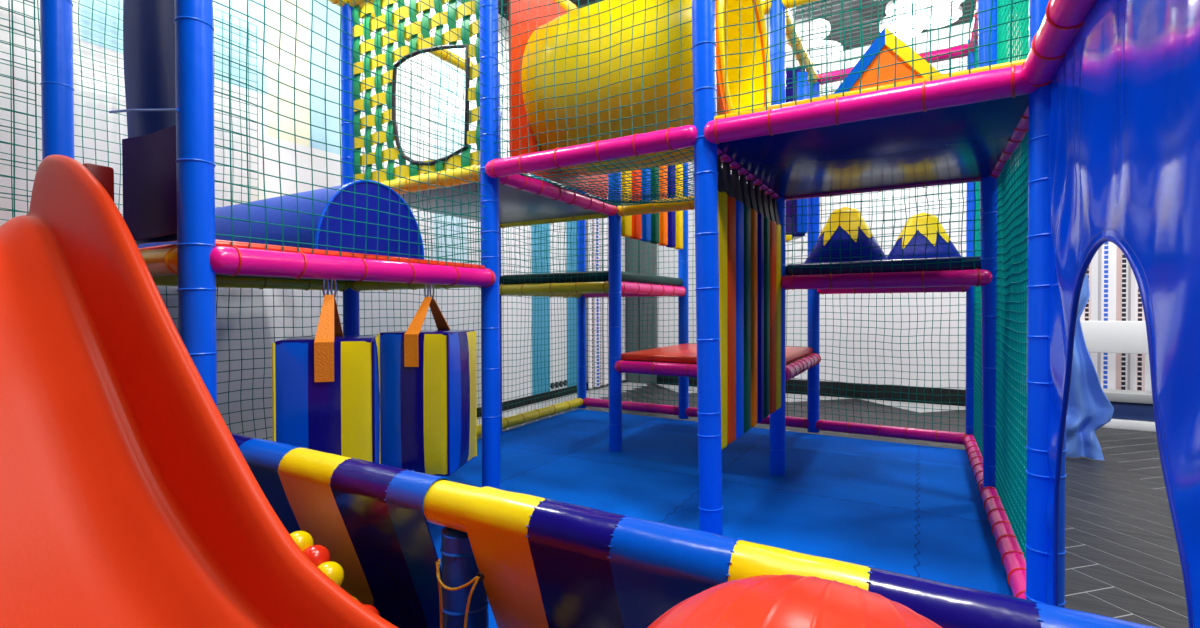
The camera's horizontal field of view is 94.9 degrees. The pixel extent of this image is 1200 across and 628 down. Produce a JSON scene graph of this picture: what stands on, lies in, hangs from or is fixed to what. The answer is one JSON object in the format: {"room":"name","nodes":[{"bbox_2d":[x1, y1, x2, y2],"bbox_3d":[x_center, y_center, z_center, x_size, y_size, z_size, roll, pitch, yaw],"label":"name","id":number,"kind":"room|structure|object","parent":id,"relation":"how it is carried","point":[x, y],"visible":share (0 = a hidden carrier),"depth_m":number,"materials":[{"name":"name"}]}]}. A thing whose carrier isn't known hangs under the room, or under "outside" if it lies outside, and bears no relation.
{"room":"indoor playground","nodes":[
{"label":"indoor playground","id":0,"kind":"room"},
{"bbox_2d":[0,0,587,440],"bbox_3d":[-2.382,-0.972,3.419,0.120,4.116,10.740,0,1,30],"label":"wall","id":1,"kind":"structure","parent":0,"point":[250,297],"depth_m":3.68,"materials":[{"name":"white paint"}]},
{"bbox_2d":[0,0,258,220],"bbox_3d":[-2.485,-1.038,3.030,0.038,1.602,1.166,0,1,29],"label":"safety net","id":2,"kind":"object","parent":1,"relation":"attached to","point":[37,7],"visible":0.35,"depth_m":2.87,"materials":[{"name":"teal"}]},
{"bbox_2d":[272,279,379,463],"bbox_3d":[-0.928,0.254,1.896,0.313,0.770,0.317,0,1,-20],"label":"block","id":3,"kind":"object","parent":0,"point":[326,394],"visible":0.76,"depth_m":1.76,"materials":[{"name":"blue plastic"}]},
{"bbox_2d":[588,193,624,388],"bbox_3d":[0.109,-0.501,7.389,0.060,2.880,1.027,0,1,30],"label":"wall","id":4,"kind":"structure","parent":0,"point":[592,313],"depth_m":7.13,"materials":[{"name":"paint"}]},
{"bbox_2d":[427,409,1013,627],"bbox_3d":[0.237,0.975,2.939,3.096,0.096,3.547,0,1,30],"label":"floor","id":5,"kind":"structure","parent":0,"point":[919,511],"depth_m":2.92,"materials":[{"name":"blue plastic"}]},
{"bbox_2d":[340,3,359,335],"bbox_3d":[-1.427,-0.450,3.150,0.092,2.760,0.092,0,1,-22],"label":"post","id":6,"kind":"object","parent":5,"relation":"on","point":[351,308],"visible":0.3,"depth_m":3.10,"materials":[{"name":"blue plastic"}]},
{"bbox_2d":[347,0,372,6],"bbox_3d":[-0.980,-1.768,2.873,1.014,0.088,0.088,0,1,30],"label":"rail","id":7,"kind":"object","parent":6,"relation":"attached to","point":[350,2],"visible":0.58,"depth_m":3.07,"materials":[{"name":"yellow plastic"}]},
{"bbox_2d":[352,0,479,181],"bbox_3d":[-0.977,-1.226,2.870,0.983,1.024,0.022,0,1,30],"label":"panel","id":8,"kind":"object","parent":7,"relation":"attached to","point":[383,97],"visible":0.74,"depth_m":2.94,"materials":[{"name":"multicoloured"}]},
{"bbox_2d":[361,12,474,70],"bbox_3d":[-1.118,-1.777,3.674,0.089,0.089,1.216,0,1,30],"label":"rail","id":9,"kind":"object","parent":6,"relation":"attached to","point":[450,59],"visible":0.2,"depth_m":3.75,"materials":[{"name":"yellow plastic"}]},
{"bbox_2d":[359,18,480,424],"bbox_3d":[-1.115,-0.463,3.688,0.033,2.584,1.176,0,1,29],"label":"safety net","id":10,"kind":"object","parent":9,"relation":"attached to","point":[446,229],"visible":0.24,"depth_m":3.66,"materials":[{"name":"teal"}]},
{"bbox_2d":[380,164,479,193],"bbox_3d":[-0.977,-0.680,2.885,1.014,0.088,0.088,0,1,30],"label":"rail","id":11,"kind":"object","parent":6,"relation":"attached to","point":[468,175],"visible":0.44,"depth_m":2.76,"materials":[{"name":"yellow plastic"}]},
{"bbox_2d":[479,0,500,489],"bbox_3d":[-0.525,-0.537,2.625,0.092,2.940,0.092,-1,1,-37],"label":"post","id":12,"kind":"object","parent":5,"relation":"on","point":[490,296],"visible":0.95,"depth_m":2.59,"materials":[{"name":"blue plastic"}]},
{"bbox_2d":[499,173,616,215],"bbox_3d":[-0.213,-0.685,3.161,0.089,0.089,1.216,0,1,30],"label":"rail","id":13,"kind":"object","parent":12,"relation":"attached to","point":[535,186],"visible":0.7,"depth_m":3.05,"materials":[{"name":"pink plastic"}]},
{"bbox_2d":[485,125,696,177],"bbox_3d":[-0.079,-0.677,2.333,1.037,0.088,0.088,0,1,30],"label":"rail","id":14,"kind":"object","parent":12,"relation":"attached to","point":[671,138],"visible":0.98,"depth_m":2.26,"materials":[{"name":"pink plastic"}]},
{"bbox_2d":[493,0,692,157],"bbox_3d":[-0.074,-1.246,2.336,0.996,1.090,0.031,0,1,30],"label":"safety net","id":15,"kind":"object","parent":14,"relation":"attached to","point":[598,1],"visible":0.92,"depth_m":2.33,"materials":[{"name":"teal fabric"}]},
{"bbox_2d":[518,146,739,205],"bbox_3d":[0.247,-0.679,2.894,0.998,0.071,1.201,0,1,30],"label":"safety net","id":16,"kind":"object","parent":12,"relation":"attached to","point":[626,202],"visible":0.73,"depth_m":2.79,"materials":[{"name":"teal"}]},
{"bbox_2d":[498,71,501,433],"bbox_3d":[-0.801,-0.464,4.226,0.092,2.760,0.092,0,1,-7],"label":"post","id":17,"kind":"object","parent":5,"relation":"on","point":[500,242],"visible":0.19,"depth_m":4.21,"materials":[{"name":"blue plastic"}]},
{"bbox_2d":[508,293,582,297],"bbox_3d":[-0.489,-0.192,4.765,0.089,0.089,1.211,0,1,30],"label":"rail","id":18,"kind":"object","parent":17,"relation":"attached to","point":[580,294],"visible":0.24,"depth_m":4.89,"materials":[{"name":"yellow plastic"}]},
{"bbox_2d":[501,87,579,412],"bbox_3d":[-0.490,-0.476,4.762,0.031,2.584,1.172,0,1,30],"label":"safety net","id":19,"kind":"object","parent":18,"relation":"attached to","point":[567,232],"visible":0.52,"depth_m":4.78,"materials":[{"name":"teal"}]},
{"bbox_2d":[499,214,607,227],"bbox_3d":[-0.351,-0.694,3.961,1.014,0.088,0.088,0,1,30],"label":"rail","id":20,"kind":"object","parent":17,"relation":"attached to","point":[594,216],"visible":0.38,"depth_m":3.92,"materials":[{"name":"yellow plastic"}]},
{"bbox_2d":[400,182,601,223],"bbox_3d":[-0.664,-0.704,3.423,0.995,0.066,1.196,0,1,30],"label":"platform","id":21,"kind":"object","parent":20,"relation":"on","point":[515,205],"visible":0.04,"depth_m":3.40,"materials":[{"name":"black"}]},
{"bbox_2d":[499,218,607,284],"bbox_3d":[-0.357,-0.439,3.953,0.975,0.442,0.029,0,1,31],"label":"safety net","id":22,"kind":"object","parent":20,"relation":"attached to","point":[565,228],"visible":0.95,"depth_m":3.91,"materials":[{"name":"teal"}]},
{"bbox_2d":[500,281,608,294],"bbox_3d":[-0.350,-0.184,3.967,1.014,0.088,0.088,0,1,30],"label":"rail","id":23,"kind":"object","parent":17,"relation":"attached to","point":[552,288],"visible":0.88,"depth_m":3.91,"materials":[{"name":"yellow plastic"}]},
{"bbox_2d":[500,271,682,286],"bbox_3d":[-0.025,-0.254,4.477,1.019,0.098,1.222,0,1,30],"label":"platform","id":24,"kind":"object","parent":23,"relation":"on","point":[625,276],"visible":0.45,"depth_m":4.00,"materials":[{"name":"teal plastic"}]},
{"bbox_2d":[608,173,621,451],"bbox_3d":[0.100,-0.461,3.702,0.092,2.760,0.092,-1,1,-37],"label":"post","id":25,"kind":"object","parent":5,"relation":"on","point":[614,222],"visible":0.51,"depth_m":3.67,"materials":[{"name":"blue plastic"}]},
{"bbox_2d":[614,360,696,377],"bbox_3d":[0.552,0.351,3.424,1.037,0.088,0.088,0,1,30],"label":"rail","id":26,"kind":"object","parent":25,"relation":"attached to","point":[688,370],"visible":0.63,"depth_m":3.50,"materials":[{"name":"pink plastic"}]},
{"bbox_2d":[621,343,812,364],"bbox_3d":[0.879,0.314,3.962,1.042,0.108,1.216,0,1,30],"label":"step","id":27,"kind":"structure","parent":26,"relation":"on","point":[686,353],"depth_m":3.67,"materials":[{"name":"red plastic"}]},
{"bbox_2d":[691,0,722,535],"bbox_3d":[0.401,-0.534,2.087,0.130,2.941,0.093,0,1,30],"label":"post","id":28,"kind":"object","parent":5,"relation":"on","point":[705,175],"visible":0.89,"depth_m":2.05,"materials":[{"name":"blue plastic"}]},
{"bbox_2d":[717,148,780,199],"bbox_3d":[0.708,-0.682,2.626,0.088,0.089,1.216,0,1,30],"label":"rail","id":29,"kind":"object","parent":28,"relation":"attached to","point":[724,158],"visible":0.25,"depth_m":2.50,"materials":[{"name":"pink plastic"}]},
{"bbox_2d":[509,0,770,198],"bbox_3d":[0.254,-1.226,2.870,1.061,0.984,0.972,0,1,30],"label":"tunnel","id":30,"kind":"object","parent":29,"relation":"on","point":[746,15],"visible":0.59,"depth_m":2.65,"materials":[{"name":"yellow plastic"}]},
{"bbox_2d":[717,152,726,448],"bbox_3d":[0.472,-0.088,2.223,0.094,1.272,0.106,0,1,30],"label":"strip","id":31,"kind":"object","parent":29,"relation":"hanging from","point":[722,195],"visible":0.27,"depth_m":2.21,"materials":[{"name":"yellow"}]},
{"bbox_2d":[721,159,735,444],"bbox_3d":[0.536,-0.089,2.333,0.094,1.272,0.104,0,1,30],"label":"strip","id":32,"kind":"object","parent":29,"relation":"hanging from","point":[731,201],"visible":0.35,"depth_m":2.31,"materials":[{"name":"orange"}]},
{"bbox_2d":[730,166,743,438],"bbox_3d":[0.599,-0.091,2.442,0.094,1.272,0.103,0,1,30],"label":"strip","id":33,"kind":"object","parent":29,"relation":"hanging from","point":[735,176],"visible":0.32,"depth_m":2.41,"materials":[{"name":"blue"}]},
{"bbox_2d":[739,172,750,432],"bbox_3d":[0.663,-0.092,2.551,0.094,1.272,0.104,0,1,30],"label":"strip","id":34,"kind":"object","parent":29,"relation":"hanging from","point":[743,183],"visible":0.33,"depth_m":2.51,"materials":[{"name":"teal"}]},
{"bbox_2d":[746,178,757,427],"bbox_3d":[0.726,-0.094,2.661,0.094,1.272,0.105,0,1,30],"label":"strip","id":35,"kind":"object","parent":29,"relation":"hanging from","point":[754,211],"visible":0.31,"depth_m":2.61,"materials":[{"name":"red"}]},
{"bbox_2d":[753,183,763,422],"bbox_3d":[0.790,-0.095,2.770,0.094,1.272,0.105,0,1,30],"label":"strip","id":36,"kind":"object","parent":29,"relation":"hanging from","point":[760,216],"visible":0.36,"depth_m":2.72,"materials":[{"name":"blue"}]},
{"bbox_2d":[760,188,769,417],"bbox_3d":[0.854,-0.096,2.880,0.094,1.272,0.105,0,1,30],"label":"strip","id":37,"kind":"object","parent":29,"relation":"hanging from","point":[763,193],"visible":0.34,"depth_m":2.83,"materials":[{"name":"teal"}]},
{"bbox_2d":[766,192,775,413],"bbox_3d":[0.917,-0.098,2.989,0.094,1.272,0.105,0,1,30],"label":"strip","id":38,"kind":"object","parent":29,"relation":"hanging from","point":[769,198],"visible":0.31,"depth_m":2.96,"materials":[{"name":"orange"}]},
{"bbox_2d":[772,196,780,409],"bbox_3d":[0.981,-0.099,3.099,0.094,1.272,0.104,0,1,30],"label":"strip","id":39,"kind":"object","parent":29,"relation":"hanging from","point":[774,201],"visible":0.35,"depth_m":3.07,"materials":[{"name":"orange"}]},
{"bbox_2d":[714,59,1028,197],"bbox_3d":[1.141,-0.699,2.352,0.976,0.096,1.235,0,1,30],"label":"platform","id":40,"kind":"object","parent":28,"relation":"attached to","point":[967,141],"visible":0.68,"depth_m":2.17,"materials":[{"name":"blue plastic"}]},
{"bbox_2d":[833,27,940,93],"bbox_3d":[1.289,-0.962,2.463,0.713,0.422,0.498,0,1,30],"label":"block","id":41,"kind":"object","parent":40,"relation":"on","point":[887,42],"visible":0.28,"depth_m":2.25,"materials":[{"name":"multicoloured plastic"}]},
{"bbox_2d":[704,64,1038,143],"bbox_3d":[0.825,-0.674,1.808,0.995,0.091,0.092,0,1,30],"label":"rail","id":42,"kind":"object","parent":28,"relation":"attached to","point":[1006,82],"visible":0.9,"depth_m":1.74,"materials":[{"name":"pink plastic"}]},
{"bbox_2d":[712,0,1030,117],"bbox_3d":[0.830,-1.243,1.812,0.954,1.090,0.036,0,1,31],"label":"safety net","id":43,"kind":"object","parent":42,"relation":"attached to","point":[952,1],"visible":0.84,"depth_m":1.81,"materials":[{"name":"teal fabric"}]},
{"bbox_2d":[769,0,785,475],"bbox_3d":[1.021,-0.458,3.166,0.093,2.760,0.093,0,1,-15],"label":"post","id":44,"kind":"object","parent":5,"relation":"on","point":[777,448],"visible":0.43,"depth_m":3.13,"materials":[{"name":"blue plastic"}]},
{"bbox_2d":[782,0,818,8],"bbox_3d":[1.460,-1.776,2.895,0.995,0.088,0.088,0,1,30],"label":"rail","id":45,"kind":"object","parent":44,"relation":"attached to","point":[788,4],"visible":0.81,"depth_m":3.09,"materials":[{"name":"yellow plastic"}]},
{"bbox_2d":[785,0,977,100],"bbox_3d":[1.461,-1.232,2.900,0.956,1.020,0.035,0,1,30],"label":"safety net","id":46,"kind":"object","parent":45,"relation":"attached to","point":[964,1],"visible":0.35,"depth_m":2.93,"materials":[{"name":"teal fabric"}]},
{"bbox_2d":[786,9,817,83],"bbox_3d":[1.329,-1.784,3.688,0.089,0.089,1.211,0,1,30],"label":"rail","id":47,"kind":"object","parent":44,"relation":"attached to","point":[789,20],"visible":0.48,"depth_m":3.62,"materials":[{"name":"yellow plastic"}]},
{"bbox_2d":[784,178,981,200],"bbox_3d":[1.463,-0.688,2.907,0.995,0.088,0.088,0,1,30],"label":"rail","id":48,"kind":"object","parent":44,"relation":"attached to","point":[965,181],"visible":0.24,"depth_m":2.88,"materials":[{"name":"pink plastic"}]},
{"bbox_2d":[783,179,982,275],"bbox_3d":[1.452,-0.432,2.889,0.955,0.442,0.031,0,1,32],"label":"safety net","id":49,"kind":"object","parent":48,"relation":"attached to","point":[974,190],"visible":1,"depth_m":2.86,"materials":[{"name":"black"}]},
{"bbox_2d":[781,269,991,289],"bbox_3d":[1.454,-0.177,2.893,0.995,0.088,0.088,0,1,30],"label":"rail","id":50,"kind":"object","parent":44,"relation":"attached to","point":[977,277],"visible":0.95,"depth_m":2.83,"materials":[{"name":"pink plastic"}]},
{"bbox_2d":[786,256,980,274],"bbox_3d":[1.770,-0.243,3.437,0.952,0.100,1.216,0,1,30],"label":"platform","id":51,"kind":"object","parent":50,"relation":"on","point":[886,264],"visible":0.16,"depth_m":2.89,"materials":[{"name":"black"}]},
{"bbox_2d":[804,207,887,262],"bbox_3d":[1.470,-0.465,3.304,0.494,0.350,0.173,0,1,30],"label":"block","id":52,"kind":"object","parent":51,"relation":"on","point":[855,216],"visible":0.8,"depth_m":3.25,"materials":[{"name":"blue plastic"}]},
{"bbox_2d":[887,213,961,259],"bbox_3d":[2.059,-0.469,3.517,0.494,0.350,0.173,0,1,30],"label":"block","id":53,"kind":"object","parent":51,"relation":"on","point":[933,228],"visible":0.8,"depth_m":3.47,"materials":[{"name":"blue plastic"}]},
{"bbox_2d":[978,0,1001,487],"bbox_3d":[1.891,-0.455,2.661,0.124,2.761,0.093,0,1,30],"label":"post","id":54,"kind":"object","parent":5,"relation":"on","point":[988,235],"visible":0.43,"depth_m":2.64,"materials":[{"name":"blue plastic"}]},
{"bbox_2d":[970,0,977,51],"bbox_3d":[2.214,-1.781,3.174,0.089,0.089,1.211,0,1,30],"label":"rail","id":55,"kind":"object","parent":54,"relation":"attached to","point":[972,35],"visible":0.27,"depth_m":3.44,"materials":[{"name":"pink plastic"}]},
{"bbox_2d":[973,41,982,456],"bbox_3d":[2.218,-0.468,3.188,0.024,2.585,1.173,0,1,30],"label":"safety net","id":56,"kind":"object","parent":55,"relation":"attached to","point":[978,426],"visible":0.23,"depth_m":3.44,"materials":[{"name":"teal"}]},
{"bbox_2d":[498,0,1014,49],"bbox_3d":[1.088,-3.067,1.377,8.160,0.096,10.740,0,1,30],"label":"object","id":57,"kind":"structure","parent":0,"point":[836,8],"depth_m":5.66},
{"bbox_2d":[764,7,842,67],"bbox_3d":[1.858,-2.888,5.675,1.374,0.360,1.697,0,1,-11],"label":"panel","id":58,"kind":"object","parent":57,"relation":"hanging from","point":[817,23],"visible":0.28,"depth_m":5.53,"materials":[{"name":"white paint"}]},
{"bbox_2d":[879,0,963,31],"bbox_3d":[2.919,-2.896,5.006,0.696,0.336,0.732,0,1,30],"label":"panel","id":59,"kind":"object","parent":57,"relation":"hanging from","point":[944,12],"visible":0.6,"depth_m":4.95,"materials":[{"name":"white paint"}]},
{"bbox_2d":[786,66,807,241],"bbox_3d":[1.348,-1.138,3.947,0.215,1.247,0.230,0,1,2],"label":"post","id":60,"kind":"object","parent":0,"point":[798,72],"visible":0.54,"depth_m":3.85,"materials":[{"name":"blue plastic"}]},
{"bbox_2d":[477,381,1188,627],"bbox_3d":[1.100,1.073,1.421,8.160,0.072,10.740,0,1,30],"label":"floor","id":61,"kind":"structure","parent":0,"point":[1122,558],"depth_m":2.89,"materials":[{"name":"grey wood"}]},
{"bbox_2d":[577,190,585,407],"bbox_3d":[-0.179,-0.477,5.297,0.092,2.760,0.092,-1,1,-37],"label":"post","id":62,"kind":"object","parent":61,"relation":"on","point":[581,302],"visible":0.5,"depth_m":5.27,"materials":[{"name":"blue plastic"}]},
{"bbox_2d":[678,163,688,418],"bbox_3d":[0.723,-0.474,4.773,0.092,2.760,0.092,0,1,8],"label":"post","id":63,"kind":"object","parent":61,"relation":"on","point":[683,266],"visible":0.48,"depth_m":4.74,"materials":[{"name":"blue plastic"}]},
{"bbox_2d":[583,397,678,414],"bbox_3d":[0.276,0.844,5.050,1.014,0.088,0.088,0,1,30],"label":"rail","id":64,"kind":"object","parent":63,"relation":"attached to","point":[593,402],"visible":0.9,"depth_m":4.97,"materials":[{"name":"pink plastic"}]},
{"bbox_2d":[585,195,677,404],"bbox_3d":[0.271,-0.482,5.033,0.975,2.584,0.039,0,1,30],"label":"safety net","id":65,"kind":"object","parent":64,"relation":"on","point":[627,238],"visible":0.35,"depth_m":5.03,"materials":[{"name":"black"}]},
{"bbox_2d":[807,70,819,432],"bbox_3d":[1.644,-0.471,4.238,0.092,2.760,0.092,-1,1,-37],"label":"post","id":66,"kind":"object","parent":61,"relation":"on","point":[813,309],"visible":0.54,"depth_m":4.21,"materials":[{"name":"blue plastic"}]},
{"bbox_2d":[815,419,966,445],"bbox_3d":[2.085,0.850,3.985,0.995,0.088,0.088,0,1,30],"label":"rail","id":67,"kind":"object","parent":66,"relation":"attached to","point":[906,433],"visible":0.94,"depth_m":3.94,"materials":[{"name":"pink plastic"}]},
{"bbox_2d":[819,292,965,431],"bbox_3d":[2.090,0.324,3.990,0.955,0.986,0.036,0,1,29],"label":"safety net","id":68,"kind":"object","parent":67,"relation":"on","point":[958,297],"visible":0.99,"depth_m":3.98,"materials":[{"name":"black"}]},
{"bbox_2d":[965,40,974,434],"bbox_3d":[2.529,-0.468,3.724,0.092,2.760,0.092,-1,1,-37],"label":"post","id":69,"kind":"object","parent":61,"relation":"on","point":[969,423],"visible":0.3,"depth_m":3.71,"materials":[{"name":"blue plastic"}]},
{"bbox_2d":[1025,0,1066,607],"bbox_3d":[1.281,-0.483,1.576,0.092,3.036,0.092,0,1,-7],"label":"post","id":70,"kind":"object","parent":61,"relation":"on","point":[1037,486],"visible":0.56,"depth_m":1.56,"materials":[{"name":"blue plastic"}]},
{"bbox_2d":[980,486,1025,598],"bbox_3d":[1.582,0.872,2.138,0.089,0.089,1.216,0,1,30],"label":"rail","id":71,"kind":"object","parent":70,"relation":"attached to","point":[1013,561],"visible":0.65,"depth_m":2.03,"materials":[{"name":"pink plastic"}]},
{"bbox_2d":[995,0,1028,560],"bbox_3d":[1.593,-0.454,2.114,0.021,2.585,1.177,0,1,30],"label":"safety net","id":72,"kind":"object","parent":71,"relation":"on","point":[1012,187],"visible":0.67,"depth_m":2.13,"materials":[{"name":"teal fabric"}]},
{"bbox_2d":[1021,0,1096,86],"bbox_3d":[0.950,-0.678,1.052,0.094,0.094,1.205,0,1,30],"label":"rail","id":73,"kind":"object","parent":70,"relation":"attached to","point":[1062,21],"visible":0.83,"depth_m":1.30,"materials":[{"name":"pink plastic"}]},
{"bbox_2d":[1044,0,1199,627],"bbox_3d":[0.971,0.177,1.045,0.034,1.683,1.183,0,1,30],"label":"blue arched structure","id":74,"kind":"object","parent":73,"relation":"hanging from","point":[1124,149],"visible":0.95,"depth_m":0.89,"materials":[{"name":"blue plastic"}]},
{"bbox_2d":[1080,321,1155,431],"bbox_3d":[5.180,0.528,4.474,2.136,0.926,0.294,0,1,30],"label":"bench","id":75,"kind":"object","parent":61,"relation":"on","point":[1130,337],"visible":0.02,"depth_m":4.83,"materials":[{"name":"white paint"}]},
{"bbox_2d":[657,17,1020,389],"bbox_3d":[3.814,-1.018,5.960,8.040,4.116,0.120,0,1,30],"label":"wall","id":76,"kind":"structure","parent":0,"point":[932,304],"depth_m":6.24,"materials":[{"name":"white paint"}]},
{"bbox_2d":[624,237,656,383],"bbox_3d":[0.562,-0.488,7.735,0.492,2.916,0.061,0,1,30],"label":"door","id":77,"kind":"structure","parent":76,"relation":"in","point":[651,302],"depth_m":7.71,"materials":[{"name":"black"}]},
{"bbox_2d":[657,375,965,405],"bbox_3d":[3.784,0.893,5.918,7.992,0.174,0.024,0,1,30],"label":"baseboard","id":78,"kind":"structure","parent":76,"relation":"attached to","point":[871,388],"depth_m":6.27,"materials":[{"name":"black"}]},
{"bbox_2d":[1080,242,1151,390],"bbox_3d":[5.487,-0.405,4.783,2.280,2.640,0.060,0,1,30],"label":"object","id":79,"kind":"object","parent":76,"relation":"hanging from","point":[1114,291],"visible":0.09,"depth_m":5.15,"materials":[{"name":"fabric"}]},
{"bbox_2d":[1066,274,1113,460],"bbox_3d":[3.294,0.344,3.858,0.443,1.320,0.168,0,1,30],"label":"drape","id":80,"kind":"object","parent":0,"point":[1089,409],"visible":0.38,"depth_m":3.81,"materials":[{"name":"blue fabric"}]},
{"bbox_3d":[-1.362,0.920,0.189,3.096,0.276,2.778,0,1,30],"label":"floor","id":81,"kind":"structure","parent":0,"visible":0},
{"bbox_2d":[40,0,74,160],"bbox_3d":[-2.047,-0.616,2.082,0.093,2.760,0.093,0,1,-2],"label":"post","id":82,"kind":"object","parent":81,"relation":"on","point":[56,16],"visible":0.34,"depth_m":2.05,"materials":[{"name":"blue plastic"}]},
{"bbox_2d":[0,0,37,216],"bbox_3d":[-2.412,-1.045,1.457,0.037,1.602,1.322,0,1,31],"label":"safety net","id":83,"kind":"object","parent":82,"relation":"attached to","point":[11,11],"visible":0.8,"depth_m":1.98,"materials":[{"name":"teal"}]},
{"bbox_2d":[153,275,348,291],"bbox_3d":[-1.736,-0.165,2.620,0.089,0.089,1.205,0,1,30],"label":"rail","id":84,"kind":"object","parent":82,"relation":"attached to","point":[168,280],"visible":0.24,"depth_m":2.70,"materials":[{"name":"yellow plastic"}]},
{"bbox_2d":[174,0,216,405],"bbox_3d":[-1.146,-0.614,1.558,0.093,2.760,0.093,-1,1,-28],"label":"post","id":85,"kind":"object","parent":81,"relation":"on","point":[193,21],"visible":0.73,"depth_m":1.53,"materials":[{"name":"blue plastic"}]},
{"bbox_2d":[109,0,178,245],"bbox_3d":[-1.361,-1.034,1.677,0.520,1.620,0.075,0,1,33],"label":"curtain","id":86,"kind":"object","parent":85,"relation":"attached to","point":[149,149],"visible":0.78,"depth_m":1.72,"materials":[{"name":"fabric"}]},
{"bbox_2d":[210,246,495,286],"bbox_3d":[-0.811,-0.162,2.083,0.088,0.089,1.205,0,1,30],"label":"rail","id":87,"kind":"object","parent":85,"relation":"attached to","point":[233,260],"visible":0.97,"depth_m":1.87,"materials":[{"name":"pink plastic"}]},
{"bbox_2d":[139,239,485,281],"bbox_3d":[-1.271,-0.199,2.349,1.028,0.054,1.186,0,1,30],"label":"platform","id":88,"kind":"object","parent":87,"relation":"on","point":[224,243],"visible":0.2,"depth_m":1.98,"materials":[{"name":"orange plastic"}]},
{"bbox_2d":[138,180,424,258],"bbox_3d":[-1.640,-0.379,2.614,1.741,0.300,0.503,0,1,30],"label":"bolster","id":89,"kind":"object","parent":88,"relation":"on","point":[239,211],"visible":0.56,"depth_m":2.16,"materials":[{"name":"blue plastic"}]},
{"bbox_2d":[213,0,485,268],"bbox_3d":[-0.822,-0.985,2.078,0.040,1.602,1.166,0,1,30],"label":"safety net","id":90,"kind":"object","parent":87,"relation":"attached to","point":[264,6],"visible":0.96,"depth_m":1.99,"materials":[{"name":"teal"}]},
{"bbox_2d":[377,283,476,475],"bbox_3d":[-0.705,0.245,2.280,0.313,0.763,0.317,0,1,8],"label":"block","id":91,"kind":"object","parent":87,"relation":"hanging from","point":[428,378],"visible":0.96,"depth_m":2.14,"materials":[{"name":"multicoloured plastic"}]},
{"bbox_2d":[0,155,397,627],"bbox_3d":[-1.068,0.154,0.970,1.860,1.238,0.840,0,1,30],"label":"slide","id":92,"kind":"object","parent":81,"relation":"on","point":[128,499],"visible":1,"depth_m":1.18,"materials":[{"name":"red plastic"}]},
{"bbox_2d":[160,286,344,439],"bbox_3d":[-1.735,0.386,2.627,0.035,1.058,1.166,0,1,31],"label":"safety net","id":93,"kind":"object","parent":81,"relation":"on","point":[166,294],"visible":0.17,"depth_m":2.70,"materials":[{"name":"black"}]},
{"bbox_2d":[440,527,488,627],"bbox_3d":[-0.258,0.591,1.057,0.093,0.356,0.093,-1,1,-30],"label":"post","id":94,"kind":"object","parent":81,"relation":"on","point":[459,566],"visible":0.7,"depth_m":1.02,"materials":[{"name":"blue plastic"}]},
{"bbox_2d":[230,432,1158,627],"bbox_3d":[-0.245,0.543,1.057,1.975,0.439,0.140,0,1,30],"label":"barrier","id":95,"kind":"object","parent":94,"relation":"attached to","point":[541,562],"visible":0.73,"depth_m":0.95,"materials":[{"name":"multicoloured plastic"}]},
{"bbox_2d":[239,438,301,533],"bbox_3d":[-0.809,0.541,1.391,0.195,0.438,0.117,0,1,30],"label":"drape","id":96,"kind":"object","parent":95,"relation":"hanging from","point":[265,459],"depth_m":1.34,"materials":[{"name":"blue plastic"}]},
{"bbox_2d":[278,448,373,605],"bbox_3d":[-0.640,0.542,1.292,0.198,0.438,0.116,0,1,30],"label":"drape","id":97,"kind":"object","parent":95,"relation":"hanging from","point":[306,477],"depth_m":1.27,"materials":[{"name":"yellow plastic"}]},
{"bbox_2d":[330,458,426,627],"bbox_3d":[-0.475,0.542,1.199,0.179,0.438,0.121,0,1,30],"label":"drape","id":98,"kind":"object","parent":95,"relation":"hanging from","point":[360,490],"depth_m":1.18,"materials":[{"name":"purple plastic"}]},
{"bbox_2d":[385,470,452,627],"bbox_3d":[-0.355,0.543,1.125,0.103,0.438,0.114,0,1,30],"label":"drape","id":99,"kind":"object","parent":95,"relation":"hanging from","point":[408,493],"depth_m":1.10,"materials":[{"name":"blue plastic"}]},
{"bbox_2d":[464,486,548,627],"bbox_3d":[-0.153,0.544,1.011,0.143,0.438,0.119,0,1,30],"label":"drape","id":100,"kind":"object","parent":95,"relation":"hanging from","point":[499,525],"depth_m":0.98,"materials":[{"name":"yellow plastic"}]},
{"bbox_2d":[527,499,625,627],"bbox_3d":[-0.025,0.544,0.933,0.157,0.438,0.113,0,1,30],"label":"drape","id":101,"kind":"object","parent":95,"relation":"hanging from","point":[572,548],"depth_m":0.90,"materials":[{"name":"purple plastic"}]},
{"bbox_2d":[609,516,737,627],"bbox_3d":[0.124,0.545,0.849,0.185,0.439,0.117,0,1,30],"label":"drape","id":102,"kind":"object","parent":95,"relation":"hanging from","point":[654,567],"depth_m":0.82,"materials":[{"name":"blue plastic"}]},
{"bbox_2d":[728,540,870,590],"bbox_3d":[0.277,0.545,0.758,0.172,0.439,0.115,0,1,30],"label":"drape","id":103,"kind":"object","parent":95,"relation":"hanging from","point":[746,559],"depth_m":0.74,"materials":[{"name":"yellow plastic"}]},
{"bbox_2d":[868,568,1040,627],"bbox_3d":[0.425,0.546,0.674,0.169,0.439,0.118,0,1,30],"label":"drape","id":104,"kind":"object","parent":95,"relation":"hanging from","point":[946,605],"depth_m":0.64,"materials":[{"name":"purple plastic"}]},
{"bbox_2d":[1036,602,1158,627],"bbox_3d":[0.553,0.546,0.597,0.132,0.438,0.113,0,1,30],"label":"drape","id":105,"kind":"object","parent":95,"relation":"hanging from","point":[1047,616],"depth_m":0.59,"materials":[{"name":"blue plastic"}]},
{"bbox_2d":[647,574,941,627],"bbox_3d":[0.188,0.472,0.469,0.453,0.453,0.453,0,1,30],"label":"exercise ball","id":106,"kind":"object","parent":81,"relation":"on","point":[787,600],"visible":1,"depth_m":0.48,"materials":[{"name":"red plastic"}]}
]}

